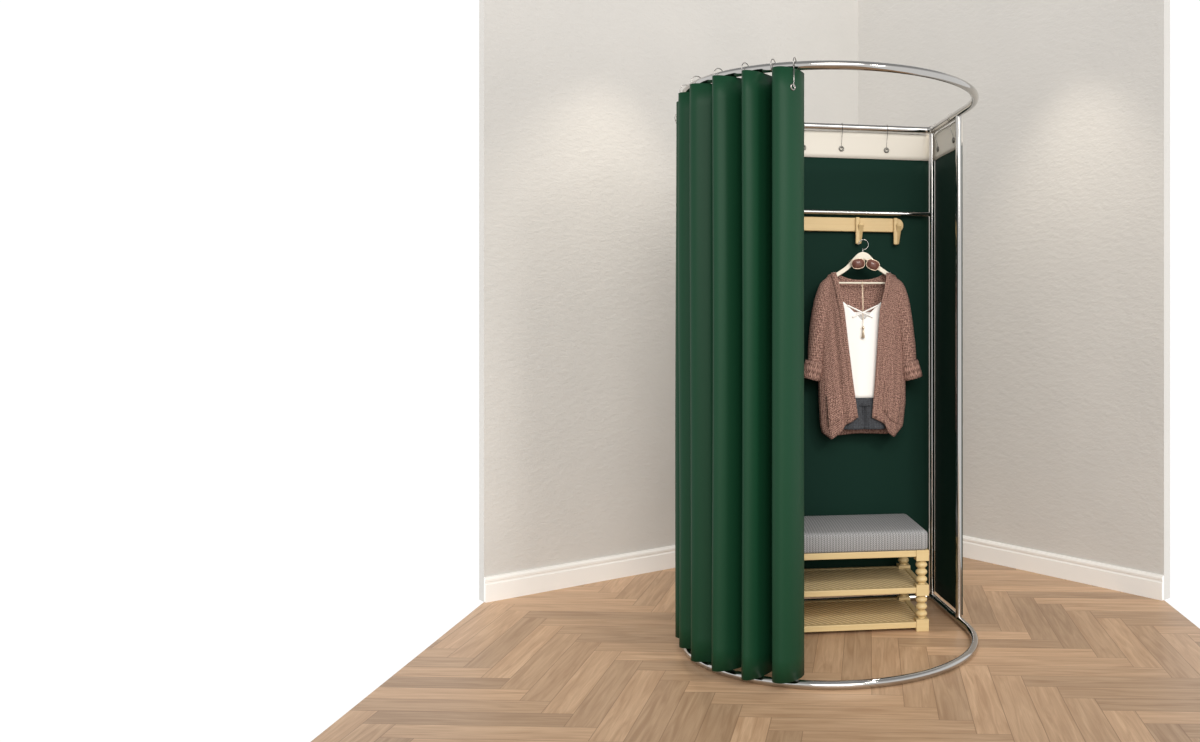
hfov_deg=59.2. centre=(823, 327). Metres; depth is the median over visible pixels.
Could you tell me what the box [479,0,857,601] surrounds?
wall
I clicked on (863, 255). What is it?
clothes hanger
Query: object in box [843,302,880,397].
camisole
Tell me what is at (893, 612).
shelf
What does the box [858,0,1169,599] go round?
wall
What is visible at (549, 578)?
baseboard
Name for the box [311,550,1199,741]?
floor
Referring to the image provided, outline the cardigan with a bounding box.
[804,272,921,438]
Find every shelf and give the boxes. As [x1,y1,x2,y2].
[804,566,916,596]
[804,597,916,631]
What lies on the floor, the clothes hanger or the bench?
the bench
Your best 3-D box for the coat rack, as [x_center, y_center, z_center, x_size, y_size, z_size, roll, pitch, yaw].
[-0.064,-0.410,4.266,0.820,0.113,0.054,0,0,-11]
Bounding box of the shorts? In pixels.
[844,398,885,429]
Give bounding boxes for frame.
[675,60,978,689]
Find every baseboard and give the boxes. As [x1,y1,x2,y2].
[484,545,674,602]
[929,529,1163,600]
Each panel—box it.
[804,122,928,584]
[932,113,962,614]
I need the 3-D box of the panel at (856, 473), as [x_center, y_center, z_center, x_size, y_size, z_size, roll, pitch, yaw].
[-0.069,0.133,4.276,1.066,1.996,0.037,0,0,-11]
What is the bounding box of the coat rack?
[804,217,902,244]
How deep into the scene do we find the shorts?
4.22 m
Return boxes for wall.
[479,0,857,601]
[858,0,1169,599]
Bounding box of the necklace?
[861,281,864,337]
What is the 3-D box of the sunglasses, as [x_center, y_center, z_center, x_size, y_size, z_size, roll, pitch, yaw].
[0.166,-0.263,4.256,0.124,0.051,0.097,0,0,-6]
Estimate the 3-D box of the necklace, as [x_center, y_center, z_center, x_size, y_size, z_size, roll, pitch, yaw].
[0.160,-0.076,4.221,0.015,0.237,0.042,0,0,-6]
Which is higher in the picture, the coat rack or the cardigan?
the coat rack
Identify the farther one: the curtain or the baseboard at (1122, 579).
the baseboard at (1122, 579)
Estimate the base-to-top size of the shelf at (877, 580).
0.022 m
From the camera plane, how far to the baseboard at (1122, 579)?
4.72 m
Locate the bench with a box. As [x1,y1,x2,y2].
[804,514,928,631]
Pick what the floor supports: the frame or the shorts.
the frame
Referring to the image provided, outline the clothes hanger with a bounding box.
[836,239,888,283]
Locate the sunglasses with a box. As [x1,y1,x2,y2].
[848,258,879,270]
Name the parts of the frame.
rail, rail, post, post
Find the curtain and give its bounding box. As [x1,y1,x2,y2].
[675,57,803,683]
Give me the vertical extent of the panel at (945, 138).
1.996 m

